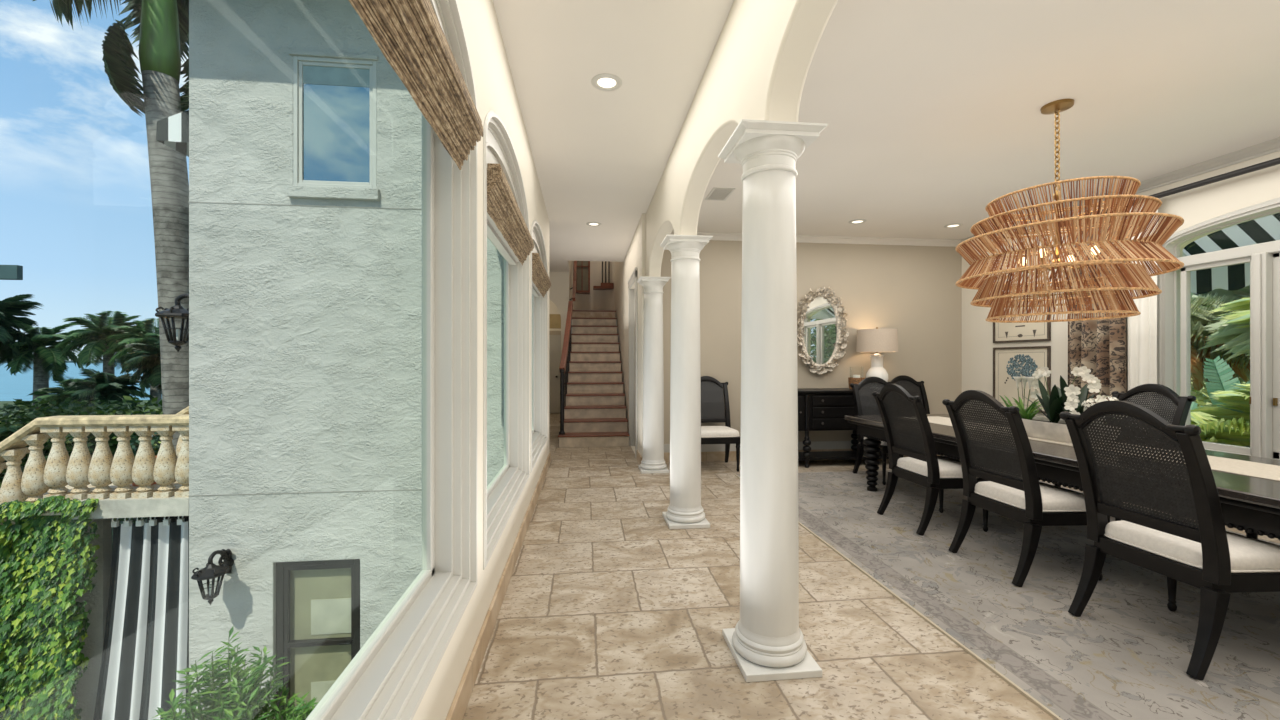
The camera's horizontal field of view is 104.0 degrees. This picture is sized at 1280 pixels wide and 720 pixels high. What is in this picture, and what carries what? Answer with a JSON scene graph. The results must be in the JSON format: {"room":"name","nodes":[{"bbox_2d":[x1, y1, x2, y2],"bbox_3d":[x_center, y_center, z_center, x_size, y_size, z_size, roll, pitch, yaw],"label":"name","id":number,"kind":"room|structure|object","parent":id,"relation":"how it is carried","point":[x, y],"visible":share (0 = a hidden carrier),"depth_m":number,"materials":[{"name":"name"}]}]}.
{"room":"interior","nodes":[
{"label":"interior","id":0,"kind":"room"},
{"bbox_2d":[0,518,111,719],"bbox_3d":[-7.986,3.490,6.204,2.480,3.620,0.120,0,0,-6],"label":"wall","id":1,"kind":"structure","parent":0,"point":[97,600],"depth_m":6.27,"materials":[{"name":"paint"}]},
{"bbox_2d":[38,481,181,515],"bbox_3d":[-6.721,1.752,7.319,2.240,0.135,2.780,0,0,-6],"label":"floor","id":2,"kind":"structure","parent":0,"point":[176,484],"depth_m":6.66,"materials":[{"name":"stone"}]},
{"bbox_2d":[0,414,188,524],"bbox_3d":[-7.288,1.832,5.989,3.660,2.324,0.280,0,0,-6],"label":"balustrade","id":3,"kind":"object","parent":2,"relation":"on","point":[79,470],"visible":0.88,"depth_m":6.00,"materials":[{"name":"stone"}]},
{"bbox_2d":[0,496,99,719],"bbox_3d":[-7.575,3.252,5.875,2.347,3.360,0.449,0,0,-6],"label":"ivy","id":4,"kind":"object","parent":3,"relation":"attached to","point":[40,671],"visible":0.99,"depth_m":5.88,"materials":[{"name":"green plant"}]},
{"bbox_2d":[93,516,188,719],"bbox_3d":[-6.138,3.412,6.226,1.360,2.997,0.084,0,0,-6],"label":"curtain","id":5,"kind":"object","parent":2,"relation":"hanging from","point":[146,637],"visible":0.68,"depth_m":6.22,"materials":[{"name":"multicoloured fabric"}]},
{"bbox_2d":[130,432,160,485],"bbox_3d":[-6.783,1.319,6.832,0.459,0.732,0.509,0,0,-6],"label":"shrub","id":6,"kind":"object","parent":2,"relation":"on","point":[156,438],"visible":0.23,"depth_m":6.81,"materials":[{"name":"green plant"}]},
{"bbox_2d":[189,0,500,719],"bbox_3d":[-3.503,-0.375,6.355,3.945,11.350,0.200,0,0,-6],"label":"wall","id":7,"kind":"structure","parent":0,"point":[305,322],"depth_m":6.16,"materials":[{"name":"paint"}]},
{"bbox_2d":[72,496,188,518],"bbox_3d":[-6.089,1.765,6.061,1.260,0.210,0.180,0,0,-6],"label":"trim","id":8,"kind":"structure","parent":7,"relation":"attached to","point":[171,506],"depth_m":5.99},
{"bbox_2d":[191,549,233,604],"bbox_3d":[-4.980,2.529,5.855,0.344,0.602,0.472,0,0,-6],"label":"wall lantern","id":9,"kind":"object","parent":7,"relation":"attached to","point":[212,571],"visible":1,"depth_m":5.78,"materials":[{"name":"metal"}]},
{"bbox_2d":[188,201,421,209],"bbox_3d":[-3.494,-1.920,6.253,3.948,0.012,0.004,0,0,-6],"label":"trim","id":10,"kind":"structure","parent":7,"relation":"attached to","point":[188,201],"depth_m":6.18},
{"bbox_2d":[188,489,421,496],"bbox_3d":[-3.494,1.630,6.253,3.948,0.012,0.004,0,0,-6],"label":"trim","id":11,"kind":"structure","parent":7,"relation":"attached to","point":[409,489],"depth_m":6.18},
{"bbox_2d":[276,559,359,718],"bbox_3d":[-4.018,3.515,6.299,1.010,2.070,0.179,0,0,-6],"label":"window","id":12,"kind":"structure","parent":7,"relation":"in","point":[318,602],"depth_m":6.33,"materials":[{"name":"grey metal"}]},
{"bbox_2d":[290,568,350,708],"bbox_3d":[-4.026,3.500,6.373,0.970,2.000,0.030,0,0,-6],"label":"blind","id":13,"kind":"object","parent":12,"relation":"attached to","point":[320,599],"depth_m":6.35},
{"bbox_2d":[287,50,379,200],"bbox_3d":[-3.794,-2.915,6.232,1.060,1.810,0.140,0,0,-6],"label":"window","id":14,"kind":"structure","parent":7,"relation":"in","point":[335,94],"depth_m":6.25,"materials":[{"name":"glass"}]},
{"bbox_2d":[303,65,369,86],"bbox_3d":[-3.797,-3.565,6.260,0.800,0.230,0.005,0,0,-6],"label":"blind","id":15,"kind":"object","parent":14,"relation":"attached to","point":[313,75],"depth_m":6.26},
{"bbox_2d":[412,0,548,719],"bbox_3d":[-0.801,-0.235,2.025,0.200,3.270,9.400,0,0,-6],"label":"wall","id":16,"kind":"structure","parent":0,"point":[495,90],"depth_m":2.33,"materials":[{"name":"beige paint"}]},
{"bbox_2d":[306,0,476,719],"bbox_3d":[-0.684,-0.215,1.132,0.187,2.390,2.080,0,0,-6],"label":"window","id":17,"kind":"structure","parent":16,"relation":"in","point":[389,677],"depth_m":2.04,"materials":[{"name":"white paint"}]},
{"bbox_2d":[348,0,483,169],"bbox_3d":[-0.583,-0.868,1.133,0.096,0.205,1.780,0,0,-6],"label":"roman shade","id":18,"kind":"object","parent":17,"relation":"attached to","point":[409,34],"visible":1,"depth_m":1.43,"materials":[{"name":"wicker"}]},
{"bbox_2d":[446,452,550,719],"bbox_3d":[-0.693,1.288,2.037,0.018,0.125,9.400,0,0,-6],"label":"baseboard","id":19,"kind":"structure","parent":16,"relation":"attached to","point":[458,707],"depth_m":2.41,"materials":[{"name":"wood"}]},
{"bbox_2d":[483,111,528,569],"bbox_3d":[-0.919,-0.215,3.264,0.187,2.390,1.870,0,0,-6],"label":"window","id":20,"kind":"structure","parent":16,"relation":"in","point":[500,497],"depth_m":3.75,"materials":[{"name":"white paint"}]},
{"bbox_2d":[487,163,533,264],"bbox_3d":[-0.815,-0.868,3.240,0.096,0.205,1.580,0,0,-6],"label":"roman shade","id":21,"kind":"object","parent":20,"relation":"attached to","point":[502,206],"visible":1,"depth_m":2.88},
{"bbox_2d":[530,220,547,472],"bbox_3d":[-1.142,-0.215,5.292,0.187,2.390,1.870,0,0,-6],"label":"window","id":22,"kind":"structure","parent":16,"relation":"in","point":[538,304],"depth_m":6.10,"materials":[{"name":"white paint"}]},
{"bbox_2d":[532,253,550,297],"bbox_3d":[-1.039,-0.868,5.278,0.096,0.205,1.600,0,0,-6],"label":"roman shade","id":23,"kind":"object","parent":22,"relation":"attached to","point":[540,278],"visible":0.98,"depth_m":5.00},
{"bbox_2d":[501,255,503,467],"bbox_3d":[-0.900,0.025,1.913,0.020,10.550,9.200,0,0,-6],"label":"wall","id":24,"kind":"structure","parent":0,"point":[502,258],"depth_m":4.18,"materials":[{"name":"paint"}]},
{"bbox_2d":[549,299,560,413],"bbox_3d":[-2.874,-0.260,12.863,2.300,3.220,0.200,0,0,-6],"label":"wall","id":25,"kind":"structure","parent":0,"point":[553,309],"depth_m":12.84,"materials":[{"name":"beige paint"}]},
{"bbox_2d":[549,331,560,412],"bbox_3d":[-2.395,0.290,12.765,0.930,2.120,0.100,0,0,-6],"label":"door","id":26,"kind":"structure","parent":25,"relation":"in","point":[554,336],"depth_m":12.80,"materials":[{"name":"white paint"}]},
{"bbox_2d":[549,272,568,425],"bbox_3d":[-2.622,-0.260,10.436,2.270,3.220,0.120,0,0,-6],"label":"wall","id":27,"kind":"structure","parent":0,"point":[559,288],"depth_m":10.48,"materials":[{"name":"beige paint"}]},
{"bbox_2d":[571,261,614,309],"bbox_3d":[-1.143,-2.600,12.173,1.070,2.900,0.550,0,0,-6],"label":"wall","id":28,"kind":"structure","parent":0,"point":[597,299],"depth_m":12.35,"materials":[{"name":"beige paint"}]},
{"bbox_2d":[576,261,589,293],"bbox_3d":[-1.403,-2.300,12.210,0.360,1.300,0.340,0,0,-6],"label":"door","id":29,"kind":"structure","parent":28,"relation":"in","point":[583,267],"depth_m":12.08,"materials":[{"name":"red wood"}]},
{"bbox_2d":[593,261,613,289],"bbox_3d":[-0.896,-2.288,12.215,0.490,1.076,0.280,0,0,-6],"label":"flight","id":30,"kind":"object","parent":28,"relation":"attached to","point":[603,286],"visible":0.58,"depth_m":12.10,"materials":[{"name":"red wood"}]},
{"bbox_2d":[493,0,733,279],"bbox_3d":[-1.428,-1.945,5.276,3.515,0.150,16.000,0,0,-6],"label":"ceiling","id":31,"kind":"structure","parent":0,"point":[602,157],"depth_m":3.54,"materials":[{"name":"paint"}]},
{"bbox_2d":[591,73,621,90],"bbox_3d":[-0.223,-1.865,3.356,0.208,0.010,0.208,0,0,-6],"label":"recessed light","id":32,"kind":"object","parent":31,"relation":"in","point":[603,82],"visible":1,"depth_m":3.35,"materials":[{"name":"white paint"}]},
{"bbox_2d":[615,214,645,458],"bbox_3d":[-0.240,-1.350,9.682,0.200,5.400,6.700,0,0,-6],"label":"wall","id":33,"kind":"structure","parent":0,"point":[635,256],"depth_m":7.62,"materials":[{"name":"beige paint"}]},
{"bbox_2d":[628,267,637,458],"bbox_3d":[-0.066,0.030,7.488,0.134,2.640,1.240,0,0,-6],"label":"door","id":34,"kind":"structure","parent":33,"relation":"in","point":[632,293],"depth_m":7.97,"materials":[{"name":"white paint"}]},
{"bbox_2d":[646,0,837,276],"bbox_3d":[0.633,-1.439,1.931,0.150,0.862,8.900,0,0,-6],"label":"wall","id":35,"kind":"structure","parent":0,"point":[758,66],"depth_m":2.59,"materials":[{"name":"beige paint"}]},
{"bbox_2d":[661,240,961,443],"bbox_3d":[2.406,-0.260,7.005,4.785,3.220,0.200,0,0,-6],"label":"wall","id":36,"kind":"structure","parent":0,"point":[913,291],"depth_m":6.97,"materials":[{"name":"beige paint"}]},
{"bbox_2d":[664,441,939,461],"bbox_3d":[2.393,1.230,6.894,4.435,0.240,0.018,0,0,-6],"label":"baseboard","id":37,"kind":"structure","parent":36,"relation":"attached to","point":[814,444],"depth_m":6.76,"materials":[{"name":"white paint"}]},
{"bbox_2d":[670,232,960,246],"bbox_3d":[2.396,-1.670,6.863,4.435,0.080,0.080,0,0,-6],"label":"trim","id":38,"kind":"structure","parent":36,"relation":"attached to","point":[716,236],"depth_m":6.93,"materials":[{"name":"paint"}]},
{"bbox_2d":[797,286,848,373],"bbox_3d":[2.475,-0.419,6.849,0.802,1.206,0.132,0,0,-6],"label":"wall mirror","id":39,"kind":"object","parent":36,"relation":"attached to","point":[822,320],"visible":0.97,"depth_m":6.87,"materials":[{"name":"silver metal"}]},
{"bbox_2d":[463,414,1279,719],"bbox_3d":[0.876,1.380,5.529,8.150,0.060,16.000,0,0,-6],"label":"floor","id":40,"kind":"structure","parent":0,"point":[608,611],"depth_m":2.51,"materials":[{"name":"stone"}]},
{"bbox_2d":[558,310,629,447],"bbox_3d":[-0.996,0.102,10.331,1.120,2.496,5.045,0,0,-6],"label":"staircase","id":41,"kind":"structure","parent":40,"relation":"on","point":[595,408],"depth_m":9.02,"materials":[{"name":"stone"}]},
{"bbox_2d":[559,298,572,434],"bbox_3d":[-1.295,-0.053,8.940,0.103,2.421,2.199,0,0,-3],"label":"stair railing","id":42,"kind":"object","parent":41,"relation":"on","point":[567,342],"visible":0.99,"depth_m":8.50,"materials":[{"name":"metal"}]},
{"bbox_2d":[637,276,670,473],"bbox_3d":[0.165,0.169,6.185,0.376,2.362,0.376,0,0,-6],"label":"column","id":43,"kind":"structure","parent":40,"relation":"on","point":[653,461],"depth_m":6.08,"materials":[{"name":"paint"}]},
{"bbox_2d":[660,235,712,528],"bbox_3d":[0.382,0.169,4.207,0.376,2.362,0.376,0,0,-6],"label":"column","id":44,"kind":"structure","parent":40,"relation":"on","point":[685,510],"depth_m":4.09,"materials":[{"name":"paint"}]},
{"bbox_2d":[701,376,739,471],"bbox_3d":[0.920,0.779,6.370,0.602,1.158,0.679,0,0,-6],"label":"dining chair","id":45,"kind":"object","parent":40,"relation":"on","point":[726,435],"visible":0.67,"depth_m":6.55,"materials":[{"name":"black paint"}]},
{"bbox_2d":[701,426,738,437],"bbox_3d":[0.929,0.877,6.281,0.541,0.095,0.492,0,0,-6],"label":"seat cushion","id":46,"kind":"object","parent":45,"relation":"on","point":[706,431],"depth_m":6.06,"materials":[{"name":"fabric"}]},
{"bbox_2d":[718,119,827,681],"bbox_3d":[0.592,0.169,2.299,0.376,2.362,0.376,0,0,-6],"label":"column","id":47,"kind":"structure","parent":40,"relation":"on","point":[767,643],"depth_m":2.19,"materials":[{"name":"paint"}]},
{"bbox_2d":[798,388,906,467],"bbox_3d":[2.541,0.863,6.624,1.780,0.975,0.567,0,0,-6],"label":"sideboard","id":48,"kind":"object","parent":40,"relation":"on","point":[819,409],"visible":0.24,"depth_m":6.38,"materials":[{"name":"black paint"}]},
{"bbox_2d":[798,450,888,460],"bbox_3d":[2.540,1.252,6.633,1.680,0.027,0.450,0,0,-6],"label":"shelf","id":49,"kind":"object","parent":48,"relation":"attached to","point":[818,455],"depth_m":6.55,"materials":[{"name":"black paint"}]},
{"bbox_2d":[856,327,897,382],"bbox_3d":[3.184,-0.040,6.718,0.510,0.830,0.510,0,0,-6],"label":"table lamp","id":50,"kind":"object","parent":48,"relation":"on","point":[868,340],"visible":0.75,"depth_m":6.56,"materials":[{"name":"white ceramic"}]},
{"bbox_2d":[888,375,929,413],"bbox_3d":[3.713,0.779,6.677,0.602,1.158,0.679,0,0,-6],"label":"dining chair","id":51,"kind":"object","parent":40,"relation":"on","point":[910,385],"visible":0.29,"depth_m":6.95,"materials":[{"name":"black paint"}]},
{"bbox_2d":[735,468,1279,719],"bbox_3d":[3.160,1.344,2.460,3.300,0.012,7.300,0,0,-6],"label":"rug","id":52,"kind":"object","parent":40,"relation":"on","point":[1127,656],"visible":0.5,"depth_m":2.66,"materials":[{"name":"carpet"}]},
{"bbox_2d":[850,377,902,484],"bbox_3d":[2.852,0.767,5.727,0.602,1.158,0.679,0,0,-6],"label":"dining chair","id":53,"kind":"object","parent":52,"relation":"on","point":[862,406],"visible":0.42,"depth_m":5.92,"materials":[{"name":"black paint"}]},
{"bbox_2d":[872,384,987,535],"bbox_3d":[2.391,0.767,4.137,0.679,1.158,0.602,0,0,-6],"label":"dining chair","id":54,"kind":"object","parent":52,"relation":"on","point":[922,466],"visible":0.94,"depth_m":4.03,"materials":[{"name":"black paint"}]},
{"bbox_2d":[897,456,982,476],"bbox_3d":[2.479,0.866,4.146,0.492,0.095,0.541,0,0,-6],"label":"seat cushion","id":55,"kind":"object","parent":54,"relation":"on","point":[947,467],"depth_m":4.01,"materials":[{"name":"fabric"}]},
{"bbox_2d":[942,390,1109,586],"bbox_3d":[2.482,0.767,3.267,0.679,1.158,0.602,0,0,-6],"label":"dining chair","id":56,"kind":"object","parent":52,"relation":"on","point":[1022,498],"visible":0.94,"depth_m":3.15,"materials":[{"name":"black paint"}]},
{"bbox_2d":[975,479,1085,509],"bbox_3d":[2.570,0.866,3.276,0.492,0.095,0.541,0,0,-6],"label":"seat cushion","id":57,"kind":"object","parent":56,"relation":"on","point":[1052,497],"depth_m":3.13,"materials":[{"name":"fabric"}]},
{"bbox_2d":[845,414,1279,539],"bbox_3d":[3.152,0.964,3.375,1.220,0.748,4.320,0,0,-9],"label":"dining table","id":58,"kind":"object","parent":52,"relation":"on","point":[1251,504],"visible":0.48,"depth_m":3.05,"materials":[{"name":"black paint"}]},
{"bbox_2d":[927,416,952,426],"bbox_3d":[2.970,0.587,4.872,0.490,0.005,0.756,0,0,-9],"label":"table runner","id":59,"kind":"object","parent":58,"relation":"on","point":[946,421],"depth_m":4.91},
{"bbox_2d":[1028,436,1072,446],"bbox_3d":[2.988,0.587,3.644,0.137,0.005,0.439,0,0,-9],"label":"table runner","id":60,"kind":"object","parent":58,"relation":"on","point":[1031,438],"depth_m":3.63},
{"bbox_2d":[1022,416,1120,443],"bbox_3d":[3.139,0.512,3.746,0.265,0.142,0.808,0,0,-6],"label":"planter","id":61,"kind":"object","parent":60,"relation":"on","point":[1039,427],"visible":0.23,"depth_m":3.72,"materials":[{"name":"stone"}]},
{"bbox_2d":[999,377,1042,419],"bbox_3d":[3.065,0.307,4.016,0.341,0.356,0.371,0,0,-6],"label":"succulent","id":62,"kind":"object","parent":61,"relation":"on","point":[1029,413],"visible":0.65,"depth_m":3.99,"materials":[{"name":"green plant"}]},
{"bbox_2d":[1021,366,1107,422],"bbox_3d":[3.150,0.262,3.773,0.310,0.451,0.570,0,0,-6],"label":"orchid","id":63,"kind":"object","parent":61,"relation":"on","point":[1052,404],"visible":0.91,"depth_m":3.74,"materials":[{"name":"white plant"}]},
{"bbox_2d":[1047,375,1093,414],"bbox_3d":[3.135,0.294,3.578,0.255,0.386,0.477,0,0,26],"label":"orchid","id":64,"kind":"object","parent":61,"relation":"on","point":[1072,404],"visible":0.74,"depth_m":3.56,"materials":[{"name":"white plant"}]},
{"bbox_2d":[1207,455,1279,480],"bbox_3d":[3.314,0.587,2.767,0.510,0.005,0.578,0,0,-9],"label":"table runner","id":65,"kind":"object","parent":58,"relation":"on","point":[1253,469],"depth_m":2.75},
{"bbox_2d":[1054,384,1195,520],"bbox_3d":[3.917,0.767,4.092,0.679,1.158,0.602,0,0,-6],"label":"dining chair","id":66,"kind":"object","parent":52,"relation":"on","point":[1180,406],"visible":0.3,"depth_m":4.03,"materials":[{"name":"black paint"}]},
{"bbox_2d":[1059,401,1279,679],"bbox_3d":[2.582,0.767,2.403,0.679,1.158,0.602,0,0,-6],"label":"dining chair","id":67,"kind":"object","parent":52,"relation":"on","point":[1199,552],"visible":1,"depth_m":2.29,"materials":[{"name":"black paint"}]},
{"bbox_2d":[1105,518,1279,572],"bbox_3d":[2.670,0.866,2.411,0.492,0.095,0.541,0,0,-6],"label":"seat cushion","id":68,"kind":"object","parent":67,"relation":"on","point":[1245,554],"depth_m":2.27,"materials":[{"name":"fabric"}]},
{"bbox_2d":[672,0,1279,239],"bbox_3d":[2.983,-1.785,2.441,4.635,0.150,9.400,0,0,-6],"label":"ceiling","id":69,"kind":"structure","parent":0,"point":[930,109],"depth_m":3.28,"materials":[{"name":"paint"}]},
{"bbox_2d":[705,188,734,200],"bbox_3d":[0.815,-1.706,5.120,0.220,0.008,0.360,0,0,-6],"label":"ceiling vent","id":70,"kind":"object","parent":69,"relation":"in","point":[720,194],"visible":1,"depth_m":5.11,"materials":[{"name":"metal"}]},
{"bbox_2d":[955,99,1183,322],"bbox_3d":[2.791,-0.998,3.345,1.151,1.425,1.151,0,0,2],"label":"chandelier","id":71,"kind":"object","parent":69,"relation":"hanging from","point":[1148,249],"visible":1,"depth_m":3.04,"materials":[{"name":"brown wicker"}]},
{"bbox_2d":[962,151,1279,421],"bbox_3d":[5.199,-0.260,2.584,0.200,3.220,9.200,0,0,-6],"label":"wall","id":72,"kind":"structure","parent":0,"point":[1197,205],"depth_m":4.68,"materials":[{"name":"beige paint"}]},
{"bbox_2d":[993,346,1050,412],"bbox_3d":[4.689,0.217,6.170,0.030,0.785,0.800,0,0,-6],"label":"framed print","id":73,"kind":"object","parent":72,"relation":"attached to","point":[1008,362],"visible":0.82,"depth_m":6.21,"materials":[{"name":"paper"}]},
{"bbox_2d":[993,289,1050,342],"bbox_3d":[4.689,-0.552,6.170,0.030,0.635,0.800,0,0,-6],"label":"framed print","id":74,"kind":"object","parent":72,"relation":"attached to","point":[1040,331],"visible":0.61,"depth_m":6.12,"materials":[{"name":"paper"}]},
{"bbox_2d":[961,137,1279,242],"bbox_3d":[5.059,-1.670,2.569,0.080,0.080,9.200,0,0,-6],"label":"trim","id":75,"kind":"structure","parent":72,"relation":"attached to","point":[1264,148],"depth_m":4.30,"materials":[{"name":"white paint"}]},
{"bbox_2d":[1064,157,1279,225],"bbox_3d":[4.921,-1.520,3.504,0.150,0.080,4.170,0,0,-6],"label":"curtain rod","id":76,"kind":"object","parent":72,"relation":"attached to","point":[1276,161],"visible":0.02,"depth_m":4.15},
{"bbox_2d":[1067,211,1126,405],"bbox_3d":[4.702,-0.110,5.178,0.132,2.879,0.605,0,0,-6],"label":"curtain","id":77,"kind":"object","parent":76,"relation":"hanging from","point":[1100,346],"visible":0.17,"depth_m":5.08,"materials":[{"name":"fabric"}]},
{"bbox_2d":[1127,204,1157,430],"bbox_3d":[4.773,-0.080,4.758,0.040,2.820,0.275,0,0,-6],"label":"sheer curtain","id":78,"kind":"object","parent":76,"relation":"hanging from","point":[1142,328],"visible":0.36,"depth_m":4.73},
{"bbox_2d":[1157,197,1279,459],"bbox_3d":[5.071,-0.217,3.269,0.165,2.135,2.910,0,0,-6],"label":"window","id":79,"kind":"structure","parent":72,"relation":"in","point":[1263,258],"depth_m":4.05,"materials":[{"name":"white paint"}]},
{"bbox_2d":[1183,213,1279,293],"bbox_3d":[5.652,-1.205,3.413,0.845,1.010,3.750,0,0,-6],"label":"awning","id":80,"kind":"object","parent":72,"relation":"attached to","point":[1267,228],"visible":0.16,"depth_m":4.93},
{"bbox_3d":[-3.046,5.290,-3.061,5.275,0.020,18.580,0,0,-6],"label":"floor","id":81,"kind":"structure","parent":0,"visible":0},
{"bbox_2d":[153,627,310,719],"bbox_3d":[-4.125,4.015,5.001,1.468,2.577,1.368,0,0,-26],"label":"shrub","id":82,"kind":"object","parent":81,"relation":"on","point":[224,703],"visible":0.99,"depth_m":4.94,"materials":[{"name":"green plant"}]},
{"bbox_2d":[285,696,318,719],"bbox_3d":[-3.326,4.311,4.974,0.843,1.983,0.759,0,0,-6],"label":"shrub","id":83,"kind":"object","parent":81,"relation":"on","point":[311,703],"visible":0.61,"depth_m":5.01,"materials":[{"name":"green plant"}]},
{"bbox_3d":[-5.769,-0.375,9.828,0.200,11.350,7.200,0,0,-6],"label":"wall","id":84,"kind":"structure","parent":0,"visible":0},
{"bbox_2d":[155,294,188,351],"bbox_3d":[-5.785,-0.481,6.356,0.590,0.752,0.430,0,0,-6],"label":"wall lantern","id":85,"kind":"object","parent":84,"relation":"attached to","point":[177,311],"visible":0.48,"depth_m":6.32,"materials":[{"name":"metal"}]},
{"bbox_2d":[156,110,188,156],"bbox_3d":[-5.856,-3.010,7.002,0.590,0.520,1.400,0,0,-6],"label":"awning","id":86,"kind":"object","parent":84,"relation":"attached to","point":[172,131],"visible":0.38,"depth_m":6.30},
{"label":"outside","id":87,"kind":"structure","parent":0,"visible":0},
{"bbox_2d":[0,400,149,543],"bbox_3d":[-58.082,5.350,21.277,109.185,0.100,95.000,0,0,-6],"label":"ground","id":88,"kind":"structure","parent":87,"point":[144,401],"depth_m":54.64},
{"bbox_2d":[0,294,42,365],"bbox_3d":[-36.904,0.684,28.164,4.668,9.231,5.040,0,0,-6],"label":"palm","id":89,"kind":"object","parent":88,"relation":"on","point":[11,307],"visible":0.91,"depth_m":28.68,"materials":[{"name":"green plant"}]},
{"bbox_2d":[0,320,83,413],"bbox_3d":[-35.976,1.414,29.796,4.030,7.771,3.848,0,0,-24],"label":"palm","id":90,"kind":"object","parent":88,"relation":"on","point":[44,358],"visible":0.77,"depth_m":29.56,"materials":[{"name":"green plant"}]},
{"bbox_2d":[0,398,92,487],"bbox_3d":[-17.416,3.171,14.390,2.982,4.258,2.771,0,0,-6],"label":"bush","id":91,"kind":"object","parent":88,"relation":"on","point":[5,430],"visible":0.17,"depth_m":14.04,"materials":[{"name":"green plant"}]},
{"bbox_2d":[27,376,100,414],"bbox_3d":[-33.936,3.071,30.078,3.938,4.457,4.084,0,0,-6],"label":"palm","id":92,"kind":"object","parent":88,"relation":"on","point":[62,382],"visible":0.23,"depth_m":29.29,"materials":[{"name":"green plant"}]},
{"bbox_2d":[6,392,122,488],"bbox_3d":[-15.825,3.106,14.367,2.855,4.389,2.757,0,0,-6],"label":"bush","id":93,"kind":"object","parent":88,"relation":"on","point":[77,410],"visible":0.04,"depth_m":14.00,"materials":[{"name":"green plant"}]},
{"bbox_2d":[55,311,140,375],"bbox_3d":[-31.817,1.191,30.059,4.354,8.218,4.012,0,0,-38],"label":"palm","id":94,"kind":"object","parent":88,"relation":"on","point":[94,336],"visible":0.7,"depth_m":29.28,"materials":[{"name":"green plant"}]},
{"bbox_2d":[59,368,153,414],"bbox_3d":[-30.366,2.858,28.466,3.507,4.884,3.516,0,0,-6],"label":"palm","id":95,"kind":"object","parent":88,"relation":"on","point":[110,387],"visible":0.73,"depth_m":27.93,"materials":[{"name":"green plant"}]},
{"bbox_2d":[33,0,188,457],"bbox_3d":[-9.084,-1.384,9.440,3.317,13.372,3.080,0,0,37],"label":"royal palm","id":96,"kind":"object","parent":88,"relation":"on","point":[162,33],"visible":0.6,"depth_m":8.92,"materials":[{"name":"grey plant"}]},
{"bbox_2d":[67,396,162,523],"bbox_3d":[-14.292,3.130,14.129,3.089,4.339,2.636,0,0,-6],"label":"bush","id":97,"kind":"object","parent":88,"relation":"on","point":[153,401],"visible":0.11,"depth_m":13.83,"materials":[{"name":"green plant"}]},
{"bbox_2d":[102,318,161,406],"bbox_3d":[-29.142,1.349,29.914,3.702,7.901,4.128,0,0,38],"label":"palm","id":98,"kind":"object","parent":88,"relation":"on","point":[146,325],"visible":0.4,"depth_m":29.15,"materials":[{"name":"green plant"}]},
{"bbox_2d":[118,337,161,396],"bbox_3d":[-26.880,1.953,28.462,4.015,6.694,3.607,0,0,-34],"label":"palm","id":99,"kind":"object","parent":88,"relation":"on","point":[148,360],"visible":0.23,"depth_m":27.36,"materials":[{"name":"green plant"}]},
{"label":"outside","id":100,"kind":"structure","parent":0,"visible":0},
{"bbox_3d":[30.720,1.440,20.482,54.450,0.060,46.000,0,0,-6],"label":"lawn","id":101,"kind":"structure","parent":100,"visible":0},
{"bbox_2d":[1191,412,1229,444],"bbox_3d":[7.293,0.991,6.760,1.865,0.838,1.903,0,0,37],"label":"palm","id":102,"kind":"object","parent":101,"relation":"on","point":[1196,417],"visible":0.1,"depth_m":6.14,"materials":[{"name":"green plant"}]},
{"bbox_2d":[1191,382,1239,442],"bbox_3d":[8.211,0.889,6.534,2.085,1.312,3.459,0,0,-6],"label":"shrub","id":103,"kind":"object","parent":101,"relation":"on","point":[1202,398],"visible":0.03,"depth_m":7.03,"materials":[{"name":"green plant"}]},
{"bbox_2d":[1191,285,1249,360],"bbox_3d":[9.623,-0.161,7.453,4.598,3.142,4.322,0,0,-6],"label":"palm","id":104,"kind":"object","parent":101,"relation":"on","point":[1238,339],"visible":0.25,"depth_m":7.11,"materials":[{"name":"green plant"}]},
{"bbox_2d":[1191,383,1249,446],"bbox_3d":[7.751,0.825,5.900,2.399,1.170,2.067,0,0,-6],"label":"palm","id":105,"kind":"object","parent":101,"relation":"on","point":[1234,426],"visible":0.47,"depth_m":6.11,"materials":[{"name":"green plant"}]},
{"bbox_2d":[1191,356,1249,412],"bbox_3d":[7.594,0.677,6.290,0.459,1.498,1.870,0,0,-38],"label":"banana plant","id":106,"kind":"object","parent":101,"relation":"on","point":[1219,375],"visible":0.13,"depth_m":6.39,"materials":[{"name":"green plant"}]},
{"bbox_2d":[1191,294,1249,379],"bbox_3d":[9.116,-0.414,9.393,4.538,3.647,4.321,0,0,-6],"label":"palm","id":107,"kind":"object","parent":101,"relation":"on","point":[1201,311],"visible":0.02,"depth_m":7.52,"materials":[{"name":"green plant"}]},
{"bbox_2d":[1191,335,1249,390],"bbox_3d":[8.723,0.452,8.263,1.723,1.916,1.902,0,0,-6],"label":"palm","id":108,"kind":"object","parent":101,"relation":"on","point":[1197,369],"visible":0.1,"depth_m":7.63,"materials":[{"name":"green plant"}]},
{"bbox_2d":[1209,297,1249,327],"bbox_3d":[9.130,0.243,5.699,3.542,2.335,3.189,0,0,-6],"label":"palm","id":109,"kind":"object","parent":101,"relation":"on","point":[1241,315],"visible":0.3,"depth_m":6.51,"materials":[{"name":"green plant"}]},
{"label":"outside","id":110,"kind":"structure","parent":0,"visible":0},
{"bbox_2d":[0,265,22,279],"bbox_3d":[-12.131,-1.600,8.947,1.840,0.260,0.100,0,0,-6],"label":"roof edge","id":111,"kind":"object","parent":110,"point":[7,272],"visible":1,"depth_m":8.99,"materials":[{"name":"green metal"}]},
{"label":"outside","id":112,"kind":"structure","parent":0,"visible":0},
{"bbox_2d":[0,363,149,400],"bbox_3d":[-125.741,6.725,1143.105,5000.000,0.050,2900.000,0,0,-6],"label":"sea","id":113,"kind":"structure","parent":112,"point":[18,386],"depth_m":171.82,"materials":[{"name":"liquid"}]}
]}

